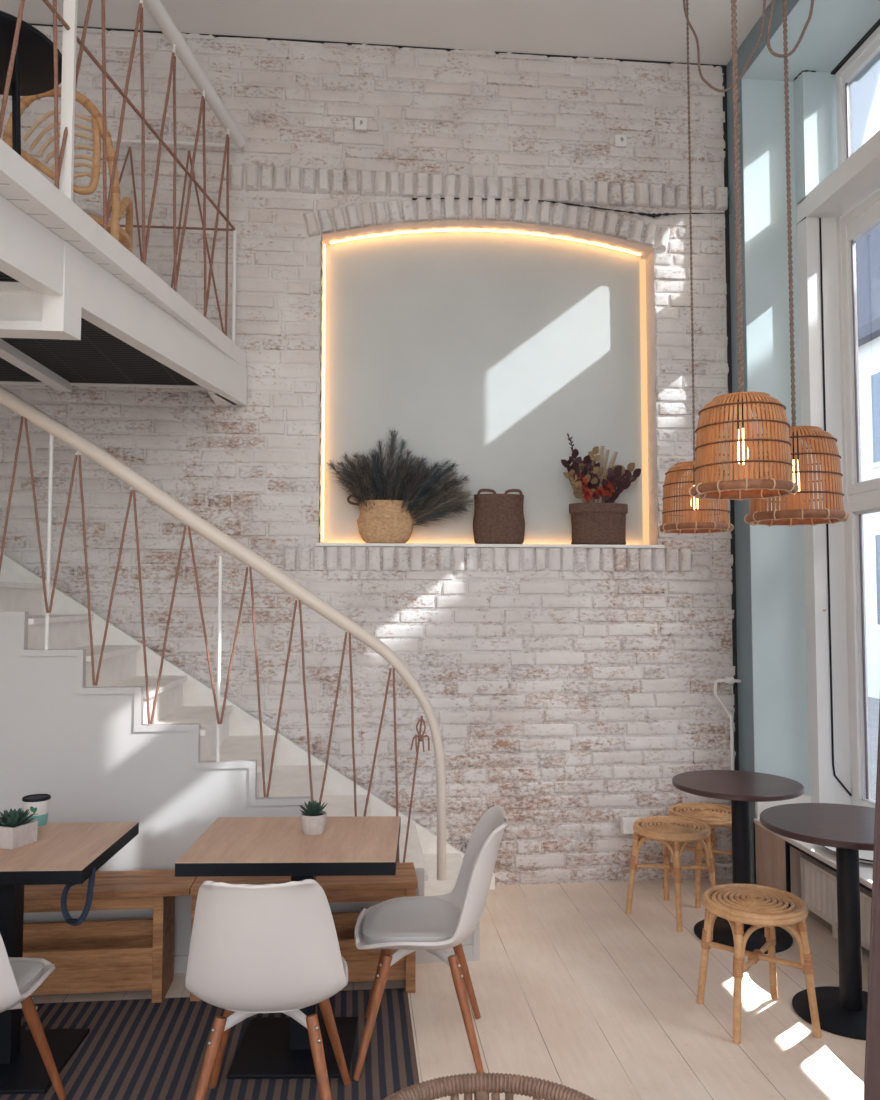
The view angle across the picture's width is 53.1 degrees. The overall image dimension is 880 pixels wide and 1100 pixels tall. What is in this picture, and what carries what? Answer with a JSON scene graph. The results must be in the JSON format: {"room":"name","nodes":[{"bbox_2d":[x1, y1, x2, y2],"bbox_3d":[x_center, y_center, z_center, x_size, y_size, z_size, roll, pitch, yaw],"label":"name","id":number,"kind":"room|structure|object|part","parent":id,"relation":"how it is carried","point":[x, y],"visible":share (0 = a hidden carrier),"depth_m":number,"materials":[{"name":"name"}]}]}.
{"room":"cafe","nodes":[
{"label":"cafe","id":0,"kind":"room"},
{"bbox_2d":[0,23,738,885],"bbox_3d":[-0.877,-0.553,5.128,6.430,4.899,0.399,0,-3,-5],"label":"wall","id":1,"kind":"structure","parent":0,"point":[567,686],"depth_m":5.07,"materials":[{"name":"brick"}]},
{"bbox_2d":[0,138,246,404],"bbox_3d":[-2.339,-1.022,2.634,2.937,0.423,4.375,0,-3,-5],"label":"mezzanine","id":2,"kind":"object","parent":1,"relation":"attached to","point":[78,308],"visible":1,"depth_m":3.55,"materials":[{"name":"white paint"}]},
{"bbox_2d":[0,10,61,155],"bbox_3d":[-1.754,-1.564,3.387,0.560,0.761,0.560,0,-3,-5],"label":"round table","id":3,"kind":"object","parent":2,"relation":"on","point":[33,68],"visible":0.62,"depth_m":3.40,"materials":[{"name":"black metal"}]},
{"bbox_3d":[-1.744,-1.537,3.610,0.016,0.731,0.066,0,-3,2],"label":"leg","id":4,"kind":"part","parent":3,"relation":"part of","materials":[{"name":"black metal"}]},
{"bbox_3d":[-1.564,-1.556,3.265,0.066,0.731,0.016,-2,-4,32],"label":"leg","id":5,"kind":"part","parent":3,"relation":"part of","materials":[{"name":"black metal"}]},
{"bbox_2d":[3,87,132,253],"bbox_3d":[-1.734,-1.595,4.170,0.531,0.907,0.590,0,-3,-5],"label":"rattan armchair","id":6,"kind":"object","parent":2,"relation":"on","point":[125,237],"visible":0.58,"depth_m":3.93,"materials":[{"name":"brown wicker"}]},
{"bbox_3d":[-1.739,-1.504,4.220,0.480,0.050,0.480,0,-3,-5],"label":"seat","id":7,"kind":"part","parent":6,"relation":"part of","materials":[{"name":"wicker"}]},
{"bbox_3d":[-1.477,-1.336,3.994,0.036,0.370,0.036,0,-3,-5],"label":"leg","id":8,"kind":"part","parent":6,"relation":"part of","materials":[{"name":"wicker"}]},
{"bbox_3d":[-1.507,-1.419,4.208,0.056,0.559,0.446,1,-3,-12],"label":"arm","id":9,"kind":"part","parent":6,"relation":"part of","materials":[{"name":"wicker"}]},
{"bbox_3d":[-2.374,-1.054,2.633,2.867,0.030,4.375,0,-3,-5],"label":"lining panel","id":10,"kind":"part","parent":2,"relation":"part of","materials":[{"name":"white paint"}]},
{"bbox_2d":[0,0,244,342],"bbox_3d":[-1.384,-1.808,3.354,0.868,1.236,3.141,0,-3,-5],"label":"railing","id":11,"kind":"object","parent":2,"relation":"on","point":[64,162],"visible":0.92,"depth_m":3.78,"materials":[{"name":"white paint"}]},
{"bbox_3d":[-1.309,-1.804,3.111,0.040,1.200,0.024,0,-3,-5],"label":"post","id":12,"kind":"part","parent":11,"relation":"part of","materials":[{"name":"white metal"}]},
{"bbox_3d":[-1.548,-2.284,4.934,0.839,0.025,0.020,0,-3,-5],"label":"rod","id":13,"kind":"part","parent":11,"relation":"part of","materials":[{"name":"white paint"}]},
{"bbox_3d":[-1.280,-2.386,3.445,0.066,0.069,3.093,0,-3,6],"label":"handrail","id":14,"kind":"part","parent":11,"relation":"part of","materials":[{"name":"white metal"}]},
{"bbox_3d":[-1.137,-1.444,4.858,0.020,0.670,0.020,0,-3,-5],"label":"post","id":15,"kind":"part","parent":11,"relation":"part of","materials":[{"name":"white metal"}]},
{"bbox_2d":[355,117,366,130],"bbox_3d":[-0.456,-2.468,5.083,0.070,0.070,0.046,0,-3,-5],"label":"wall bracket","id":16,"kind":"object","parent":1,"relation":"attached to","point":[360,123],"visible":1,"depth_m":5.09,"materials":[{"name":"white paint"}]},
{"bbox_2d":[347,494,423,542],"bbox_3d":[-0.311,-0.175,5.046,0.446,0.285,0.152,0,-3,-5],"label":"seagrass basket","id":17,"kind":"object","parent":1,"relation":"on","point":[384,523],"visible":0.89,"depth_m":4.99,"materials":[{"name":"beige wicker"}]},
{"bbox_3d":[-0.485,-0.271,5.034,0.094,0.095,0.037,0,-3,-5],"label":"handle","id":18,"kind":"part","parent":17,"relation":"part of","materials":[{"name":"brown wicker"}]},
{"bbox_2d":[323,428,476,527],"bbox_3d":[-0.218,-0.389,4.994,0.903,0.606,0.303,0,-3,-5],"label":"dried plant","id":19,"kind":"object","parent":17,"relation":"in","point":[429,491],"visible":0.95,"depth_m":5.01,"materials":[{"name":"plant"}]},
{"bbox_2d":[321,229,648,544],"bbox_3d":[0.285,-0.972,5.229,1.948,1.889,0.039,0,-3,-5],"label":"strip light","id":20,"kind":"object","parent":1,"relation":"attached to","point":[642,262],"visible":0.98,"depth_m":5.30,"materials":[{"name":"white plastic"}]},
{"bbox_3d":[0.282,-0.967,5.266,2.030,1.970,0.030,0,-3,-5],"label":"niche panel","id":21,"kind":"part","parent":1,"relation":"part of","materials":[{"name":"paint"}]},
{"bbox_2d":[473,489,524,543],"bbox_3d":[0.343,-0.191,5.110,0.307,0.321,0.136,0,-3,-5],"label":"seagrass basket","id":22,"kind":"object","parent":1,"relation":"on","point":[498,518],"visible":0.91,"depth_m":5.05,"materials":[{"name":"brown wicker"}]},
{"bbox_3d":[0.268,-0.327,5.065,0.115,0.054,0.020,0,-3,3],"label":"handle","id":23,"kind":"part","parent":22,"relation":"part of","materials":[{"name":"brown wicker"}]},
{"bbox_3d":[0.426,-0.326,5.081,0.115,0.054,0.020,1,-3,-14],"label":"handle","id":24,"kind":"part","parent":22,"relation":"part of","materials":[{"name":"brown wicker"}]},
{"bbox_2d":[569,503,627,544],"bbox_3d":[0.931,-0.148,5.165,0.351,0.241,0.159,0,-3,-5],"label":"seagrass basket","id":25,"kind":"object","parent":1,"relation":"on","point":[592,523],"visible":0.88,"depth_m":5.10,"materials":[{"name":"brown wicker"}]},
{"bbox_2d":[561,433,640,502],"bbox_3d":[0.935,-0.442,5.127,0.474,0.494,0.162,0,-3,-5],"label":"flower bouquet","id":26,"kind":"object","parent":25,"relation":"in","point":[584,476],"visible":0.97,"depth_m":5.11,"materials":[{"name":"red plant"}]},
{"bbox_2d":[614,134,626,147],"bbox_3d":[1.077,-2.437,5.229,0.070,0.070,0.046,0,-3,-5],"label":"electrical outlet","id":27,"kind":"object","parent":1,"relation":"attached to","point":[620,140],"visible":1,"depth_m":5.23,"materials":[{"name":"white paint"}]},
{"bbox_2d":[620,817,648,833],"bbox_3d":[1.117,1.568,5.012,0.170,0.084,0.062,0,-3,-5],"label":"wall socket","id":28,"kind":"object","parent":1,"relation":"attached to","point":[626,823],"visible":0.52,"depth_m":4.98,"materials":[{"name":"white paint"}]},
{"bbox_2d":[626,822,633,831],"bbox_3d":[1.078,1.567,4.984,0.056,0.056,0.014,0,-3,-5],"label":"outlet","id":29,"kind":"object","parent":28,"relation":"attached to","point":[629,825],"depth_m":4.98,"materials":[{"name":"white plastic"}]},
{"bbox_2d":[714,676,740,866],"bbox_3d":[1.645,1.278,5.091,0.212,1.092,0.077,0,-3,-5],"label":"pipe","id":30,"kind":"object","parent":1,"relation":"attached to","point":[727,679],"visible":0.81,"depth_m":5.09,"materials":[{"name":"white metal"}]},
{"bbox_2d":[0,0,770,64],"bbox_3d":[-0.903,-3.234,1.396,6.035,0.150,8.200,0,-3,-5],"label":"ceiling","id":31,"kind":"structure","parent":0,"point":[648,30],"depth_m":4.94,"materials":[{"name":"paint"}]},
{"bbox_2d":[658,0,765,533],"bbox_3d":[1.319,-1.607,4.365,0.380,3.022,0.656,0,-3,-5],"label":"pendant lamp","id":32,"kind":"object","parent":31,"relation":"hanging from","point":[692,513],"visible":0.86,"depth_m":4.38,"materials":[{"name":"brown wicker"}]},
{"bbox_3d":[1.288,-1.713,4.523,0.013,2.552,0.013,0,-3,-5],"label":"cord","id":33,"kind":"part","parent":32,"relation":"part of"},
{"bbox_2d":[688,0,798,500],"bbox_3d":[1.071,-1.624,3.189,0.363,2.870,0.365,0,-3,-5],"label":"pendant lamp","id":34,"kind":"object","parent":31,"relation":"hanging from","point":[743,445],"visible":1,"depth_m":3.03,"materials":[{"name":"brown wicker"}]},
{"bbox_3d":[1.072,-1.801,3.199,0.022,2.522,0.022,0,-3,-5],"label":"cord","id":35,"kind":"part","parent":34,"relation":"part of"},
{"bbox_3d":[1.072,-0.366,3.121,0.042,0.132,0.041,0,-3,-5],"label":"bulb","id":36,"kind":"part","parent":34,"relation":"part of","materials":[{"name":"glass"}]},
{"bbox_2d":[744,0,849,526],"bbox_3d":[1.469,-1.570,3.708,0.402,2.924,0.401,0,-3,-5],"label":"pendant lamp","id":37,"kind":"object","parent":31,"relation":"hanging from","point":[794,510],"visible":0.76,"depth_m":3.53,"materials":[{"name":"brown wicker"}]},
{"bbox_3d":[1.468,-1.764,3.718,0.019,2.539,0.019,0,-3,-5],"label":"cord","id":38,"kind":"part","parent":37,"relation":"part of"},
{"bbox_3d":[1.468,-0.302,3.639,0.046,0.145,0.046,0,-3,-5],"label":"bulb","id":39,"kind":"part","parent":37,"relation":"part of","materials":[{"name":"glass"}]},
{"bbox_2d":[863,703,879,1099],"bbox_3d":[1.683,-0.681,2.585,1.103,4.820,0.055,0,-3,-7],"label":"curtain","id":40,"kind":"object","parent":31,"relation":"hanging from","point":[872,1050],"visible":1,"depth_m":2.42,"materials":[{"name":"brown fabric"}]},
{"bbox_2d":[31,878,868,1099],"bbox_3d":[-0.523,1.745,1.163,6.800,0.120,8.200,0,-3,-5],"label":"floor","id":41,"kind":"structure","parent":0,"point":[573,989],"depth_m":3.52,"materials":[{"name":"beige wood"}]},
{"bbox_2d":[23,869,196,1002],"bbox_3d":[-1.761,1.588,3.577,1.495,0.455,0.268,0,-3,-5],"label":"wooden bench","id":42,"kind":"object","parent":41,"relation":"on","point":[92,956],"visible":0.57,"depth_m":3.53,"materials":[{"name":"brown wood"}]},
{"bbox_3d":[-1.761,1.375,3.588,1.495,0.028,0.268,0,-3,-5],"label":"seat","id":43,"kind":"part","parent":42,"relation":"part of","materials":[{"name":"brown wood"}]},
{"bbox_3d":[-1.142,1.606,3.639,0.040,0.427,0.235,0,-3,-5],"label":"leg","id":44,"kind":"part","parent":42,"relation":"part of","materials":[{"name":"brown wood"}]},
{"bbox_2d":[0,988,418,1099],"bbox_3d":[-1.290,1.753,2.465,2.522,0.006,2.135,0,-3,-5],"label":"striped rug","id":45,"kind":"object","parent":41,"relation":"on","point":[135,1049],"visible":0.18,"depth_m":3.11,"materials":[{"name":"grey fabric"}]},
{"bbox_2d":[0,934,65,1099],"bbox_3d":[-1.443,1.346,2.617,0.478,0.830,0.549,0,-3,1],"label":"dining chair","id":46,"kind":"object","parent":45,"relation":"on","point":[20,977],"visible":1,"depth_m":2.75,"materials":[{"name":"white plastic"}]},
{"bbox_3d":[-1.443,1.423,2.651,0.321,0.102,0.285,0,-3,0],"label":"frame","id":47,"kind":"part","parent":46,"relation":"part of","materials":[{"name":"white plastic"}]},
{"bbox_3d":[-1.267,1.581,2.802,0.036,0.381,0.161,-3,-4,41],"label":"leg","id":48,"kind":"part","parent":46,"relation":"part of","materials":[{"name":"brown wood"}]},
{"bbox_2d":[0,822,138,1093],"bbox_3d":[-1.519,1.410,3.082,0.725,0.744,0.605,0,-3,-2],"label":"dining table","id":49,"kind":"object","parent":45,"relation":"on","point":[62,853],"visible":0.92,"depth_m":3.05,"materials":[{"name":"brown wood"}]},
{"bbox_2d":[0,808,37,849],"bbox_3d":[-1.504,0.979,3.108,0.151,0.119,0.146,-1,-3,19],"label":"potted succulent","id":50,"kind":"object","parent":49,"relation":"on","point":[16,831],"visible":1,"depth_m":3.08,"materials":[{"name":"ceramic"}]},
{"bbox_2d":[22,794,50,827],"bbox_3d":[-1.544,0.998,3.366,0.101,0.110,0.101,1,-3,-25],"label":"paper cup","id":51,"kind":"object","parent":49,"relation":"on","point":[38,803],"visible":0.86,"depth_m":3.34,"materials":[{"name":"white paper"}]},
{"bbox_3d":[-1.544,0.949,3.369,0.101,0.010,0.101,1,-3,-25],"label":"lid","id":52,"kind":"part","parent":51,"relation":"part of","materials":[{"name":"black plastic"}]},
{"bbox_3d":[-1.499,1.775,3.063,0.410,0.014,0.410,0,-3,-2],"label":"plate","id":53,"kind":"part","parent":49,"relation":"part of","materials":[{"name":"black metal"}]},
{"bbox_2d":[61,868,95,925],"bbox_3d":[-1.180,1.135,2.874,0.107,0.172,0.037,2,-4,-35],"label":"strap","id":54,"kind":"object","parent":49,"relation":"hanging from","point":[74,922],"visible":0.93,"depth_m":2.87,"materials":[{"name":"blue fabric"}]},
{"bbox_2d":[185,879,350,1099],"bbox_3d":[-0.519,1.350,2.691,0.478,0.830,0.549,0,-3,-2],"label":"dining chair","id":55,"kind":"object","parent":45,"relation":"on","point":[264,948],"visible":1,"depth_m":2.51,"materials":[{"name":"white plastic"}]},
{"bbox_3d":[-0.688,1.567,2.549,0.036,0.381,0.161,-2,-4,38],"label":"leg","id":56,"kind":"part","parent":55,"relation":"part of","materials":[{"name":"brown wood"}]},
{"bbox_3d":[-0.702,1.585,2.870,0.036,0.381,0.161,3,-4,-43],"label":"leg","id":57,"kind":"part","parent":55,"relation":"part of","materials":[{"name":"brown wood"}]},
{"bbox_3d":[-0.521,1.427,2.725,0.321,0.102,0.285,0,-3,-2],"label":"frame","id":58,"kind":"part","parent":55,"relation":"part of","materials":[{"name":"white plastic"}]},
{"bbox_3d":[-0.339,1.568,2.564,0.036,0.381,0.161,3,-4,-43],"label":"leg","id":59,"kind":"part","parent":55,"relation":"part of","materials":[{"name":"brown wood"}]},
{"bbox_3d":[-0.353,1.585,2.885,0.036,0.381,0.161,-2,-4,38],"label":"leg","id":60,"kind":"part","parent":55,"relation":"part of","materials":[{"name":"brown wood"}]},
{"bbox_2d":[175,816,400,1078],"bbox_3d":[-0.514,1.416,3.179,0.725,0.744,0.605,0,-3,-1],"label":"dining table","id":61,"kind":"object","parent":45,"relation":"on","point":[269,1047],"visible":0.88,"depth_m":3.08,"materials":[{"name":"brown wood"}]},
{"bbox_3d":[-0.514,1.780,3.159,0.410,0.014,0.410,0,-3,-1],"label":"plate","id":62,"kind":"part","parent":61,"relation":"part of","materials":[{"name":"black metal"}]},
{"bbox_2d":[299,800,327,835],"bbox_3d":[-0.471,0.990,3.264,0.107,0.114,0.112,0,-3,-5],"label":"potted succulent","id":63,"kind":"object","parent":61,"relation":"on","point":[313,819],"visible":1,"depth_m":3.23,"materials":[{"name":"ceramic"}]},
{"bbox_2d":[300,811,326,835],"bbox_3d":[-0.468,1.011,3.259,0.097,0.072,0.097,0,-3,-5],"label":"pot","id":64,"kind":"object","parent":63,"relation":"attached to","point":[313,823],"depth_m":3.22,"materials":[{"name":"white ceramic"}]},
{"bbox_2d":[353,805,507,1080],"bbox_3d":[-0.030,1.377,3.193,0.549,0.830,0.478,0,-3,1],"label":"dining chair","id":65,"kind":"object","parent":45,"relation":"on","point":[432,924],"visible":0.99,"depth_m":3.08,"materials":[{"name":"white plastic"}]},
{"bbox_3d":[-0.231,1.592,3.009,0.161,0.381,0.036,3,-4,-40],"label":"leg","id":66,"kind":"part","parent":65,"relation":"part of","materials":[{"name":"brown wood"}]},
{"bbox_3d":[-0.228,1.611,3.357,0.161,0.381,0.036,-3,-4,41],"label":"leg","id":67,"kind":"part","parent":65,"relation":"part of","materials":[{"name":"brown wood"}]},
{"bbox_3d":[-0.068,1.452,3.190,0.285,0.102,0.321,0,-3,0],"label":"frame","id":68,"kind":"part","parent":65,"relation":"part of","materials":[{"name":"white plastic"}]},
{"bbox_3d":[0.091,1.592,3.006,0.161,0.381,0.036,-3,-4,41],"label":"leg","id":69,"kind":"part","parent":65,"relation":"part of","materials":[{"name":"brown wood"}]},
{"bbox_3d":[0.094,1.611,3.354,0.161,0.381,0.036,3,-4,-40],"label":"leg","id":70,"kind":"part","parent":65,"relation":"part of","materials":[{"name":"brown wood"}]},
{"bbox_2d":[0,551,494,972],"bbox_3d":[-1.137,0.834,4.352,2.987,2.045,0.982,0,-3,-5],"label":"staircase","id":71,"kind":"structure","parent":41,"relation":"on","point":[95,750],"depth_m":3.86,"materials":[{"name":"paint"}]},
{"bbox_2d":[0,385,445,880],"bbox_3d":[-1.232,0.233,3.893,2.532,2.580,0.066,0,-3,-5],"label":"stair railing","id":72,"kind":"object","parent":71,"relation":"attached to","point":[21,407],"visible":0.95,"depth_m":3.90,"materials":[{"name":"beige metal"}]},
{"bbox_2d":[190,862,417,1000],"bbox_3d":[-0.559,1.595,3.692,0.913,0.455,0.268,0,-3,-5],"label":"wooden bench","id":73,"kind":"object","parent":41,"relation":"on","point":[362,965],"visible":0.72,"depth_m":3.62,"materials":[{"name":"brown wood"}]},
{"bbox_3d":[-0.993,1.606,3.653,0.040,0.427,0.235,0,-3,-5],"label":"leg","id":74,"kind":"part","parent":73,"relation":"part of","materials":[{"name":"brown wood"}]},
{"bbox_3d":[-0.559,1.381,3.704,0.913,0.028,0.268,0,-3,-5],"label":"seat","id":75,"kind":"part","parent":73,"relation":"part of","materials":[{"name":"brown wood"}]},
{"bbox_3d":[-0.132,1.611,3.736,0.040,0.427,0.235,0,-3,-5],"label":"leg","id":76,"kind":"part","parent":73,"relation":"part of","materials":[{"name":"brown wood"}]},
{"bbox_2d":[383,1072,595,1099],"bbox_3d":[0.076,1.269,1.190,0.512,0.838,0.511,0,-3,-2],"label":"rattan armchair","id":77,"kind":"object","parent":41,"relation":"on","point":[481,1085],"visible":1,"depth_m":1.43,"materials":[{"name":"brown wicker"}]},
{"bbox_3d":[0.069,1.063,1.426,0.026,0.392,0.057,0,-3,-2],"label":"post","id":78,"kind":"part","parent":77,"relation":"part of","materials":[{"name":"brown wicker"}]},
{"bbox_2d":[626,816,717,931],"bbox_3d":[1.190,1.637,4.513,0.389,0.463,0.389,2,-4,-38],"label":"rattan stool","id":79,"kind":"object","parent":41,"relation":"on","point":[664,829],"visible":1,"depth_m":4.48,"materials":[{"name":"brown wicker"}]},
{"bbox_3d":[0.994,1.652,4.535,0.078,0.435,0.028,0,-3,6],"label":"leg","id":80,"kind":"part","parent":79,"relation":"part of","materials":[{"name":"wicker"}]},
{"bbox_3d":[1.212,1.661,4.708,0.028,0.435,0.078,0,-3,6],"label":"leg","id":81,"kind":"part","parent":79,"relation":"part of","materials":[{"name":"wicker"}]},
{"bbox_3d":[1.168,1.640,4.317,0.028,0.435,0.078,0,-3,6],"label":"leg","id":82,"kind":"part","parent":79,"relation":"part of","materials":[{"name":"wicker"}]},
{"bbox_3d":[1.386,1.649,4.490,0.078,0.435,0.028,0,-3,6],"label":"leg","id":83,"kind":"part","parent":79,"relation":"part of","materials":[{"name":"wicker"}]},
{"bbox_2d":[663,803,731,907],"bbox_3d":[1.452,1.653,4.814,0.389,0.463,0.389,1,-3,-17],"label":"rattan stool","id":84,"kind":"object","parent":41,"relation":"on","point":[713,815],"visible":0.59,"depth_m":4.75,"materials":[{"name":"brown wicker"}]},
{"bbox_3d":[1.361,1.657,4.639,0.028,0.435,0.078,-2,-3,27],"label":"leg","id":85,"kind":"part","parent":84,"relation":"part of","materials":[{"name":"wicker"}]},
{"bbox_3d":[1.544,1.676,4.989,0.028,0.435,0.078,-2,-3,27],"label":"leg","id":86,"kind":"part","parent":84,"relation":"part of","materials":[{"name":"wicker"}]},
{"bbox_2d":[672,770,803,953],"bbox_3d":[1.401,1.472,4.155,0.590,0.750,0.620,0,-3,-5],"label":"bistro table","id":87,"kind":"object","parent":41,"relation":"on","point":[742,788],"visible":0.73,"depth_m":4.19,"materials":[{"name":"brown wood"}]},
{"bbox_2d":[697,883,821,1043],"bbox_3d":[1.217,1.576,3.397,0.389,0.463,0.389,0,-3,-7],"label":"rattan stool","id":88,"kind":"object","parent":41,"relation":"on","point":[757,906],"visible":1,"depth_m":3.32,"materials":[{"name":"brown wicker"}]},
{"bbox_3d":[1.061,1.597,3.517,0.078,0.435,0.028,-2,-4,37],"label":"leg","id":89,"kind":"part","parent":88,"relation":"part of","materials":[{"name":"wicker"}]},
{"bbox_3d":[1.097,1.581,3.240,0.028,0.435,0.078,-2,-4,37],"label":"leg","id":90,"kind":"part","parent":88,"relation":"part of","materials":[{"name":"wicker"}]},
{"bbox_3d":[1.337,1.599,3.553,0.028,0.435,0.078,-2,-4,37],"label":"leg","id":91,"kind":"part","parent":88,"relation":"part of","materials":[{"name":"wicker"}]},
{"bbox_3d":[1.374,1.583,3.277,0.078,0.435,0.028,-2,-4,37],"label":"leg","id":92,"kind":"part","parent":88,"relation":"part of","materials":[{"name":"wicker"}]},
{"bbox_2d":[754,823,871,909],"bbox_3d":[2.263,1.508,1.253,0.300,0.365,7.420,0,-3,-5],"label":"radiator cover","id":93,"kind":"object","parent":41,"relation":"on","point":[778,865],"visible":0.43,"depth_m":4.64,"materials":[{"name":"brown wood"}]},
{"bbox_2d":[760,803,874,1039],"bbox_3d":[1.579,1.431,3.405,0.630,0.750,0.630,0,-3,-5],"label":"bistro table","id":94,"kind":"object","parent":41,"relation":"on","point":[842,1010],"visible":0.91,"depth_m":3.42,"materials":[{"name":"brown wood"}]},
{"bbox_2d":[800,856,871,949],"bbox_3d":[1.994,1.655,3.327,0.067,0.295,2.370,0,-3,-5],"label":"radiator","id":95,"kind":"object","parent":41,"relation":"on","point":[818,881],"visible":0.57,"depth_m":4.28,"materials":[{"name":"metal"}]},
{"bbox_2d":[726,0,879,883],"bbox_3d":[2.463,-0.726,1.489,0.720,5.050,7.610,0,-3,-5],"label":"wall","id":96,"kind":"structure","parent":0,"point":[769,561],"depth_m":5.05,"materials":[{"name":"blue paint"}]},
{"bbox_2d":[753,818,872,888],"bbox_3d":[2.365,1.312,1.262,0.527,0.027,7.396,0,-3,-5],"label":"windowsill","id":97,"kind":"object","parent":96,"relation":"attached to","point":[819,852],"visible":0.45,"depth_m":4.21,"materials":[{"name":"white paint"}]},
{"bbox_2d":[823,846,872,863],"bbox_3d":[2.019,1.438,4.212,0.347,0.032,0.466,0,-3,-5],"label":"oval tray","id":98,"kind":"object","parent":97,"relation":"on","point":[865,856],"visible":0.27,"depth_m":4.16,"materials":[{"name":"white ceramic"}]},
{"bbox_3d":[2.183,-2.383,5.112,0.200,0.751,0.106,0,-3,-5],"label":"post","id":99,"kind":"part","parent":96,"relation":"part of","materials":[{"name":"blue paint"}]},
{"bbox_2d":[794,19,879,807],"bbox_3d":[2.558,-0.828,1.396,0.268,4.265,7.396,0,-3,-5],"label":"window","id":100,"kind":"structure","parent":96,"relation":"in","point":[847,201],"depth_m":4.91,"materials":[{"name":"paint"}]},
{"bbox_2d":[819,218,851,795],"bbox_3d":[2.219,-0.269,4.941,0.107,3.258,0.014,0,-3,-5],"label":"cable","id":101,"kind":"object","parent":100,"relation":"attached to","point":[820,237],"visible":0.86,"depth_m":4.92,"materials":[{"name":"black rubber"}]},
{"bbox_3d":[2.353,-0.650,4.493,0.082,4.245,0.970,0,-3,-5],"label":"sash frame","id":102,"kind":"part","parent":100,"relation":"part of","materials":[{"name":"paint"}]},
{"bbox_3d":[2.359,-0.698,4.488,0.004,4.080,0.875,0,-3,-5],"label":"pane","id":103,"kind":"part","parent":100,"relation":"part of","materials":[{"name":"clear glass"}]},
{"label":"outside","id":104,"kind":"structure","parent":0,"visible":0},
{"bbox_2d":[868,697,879,799],"bbox_3d":[20.443,2.427,11.901,37.000,0.080,100.000,0,-3,-5],"label":"ground","id":105,"kind":"structure","parent":104,"point":[873,703],"depth_m":10.81,"materials":[{"name":"white"}]},
{"bbox_2d":[856,226,879,698],"bbox_3d":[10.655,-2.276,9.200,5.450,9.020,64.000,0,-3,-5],"label":"window pane","id":106,"kind":"object","parent":105,"relation":"on","point":[867,247],"visible":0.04,"depth_m":15.45,"materials":[{"name":"glass"}]},
{"bbox_3d":[7.594,-2.308,14.892,0.016,1.540,0.940,0,-3,-5],"label":"facade pane","id":107,"kind":"part","parent":106,"relation":"part of","materials":[{"name":"clear glass"}]},
{"bbox_3d":[7.594,0.488,14.741,0.016,1.540,0.940,0,-3,-5],"label":"facade pane","id":108,"kind":"part","parent":106,"relation":"part of","materials":[{"name":"clear glass"}]}
]}

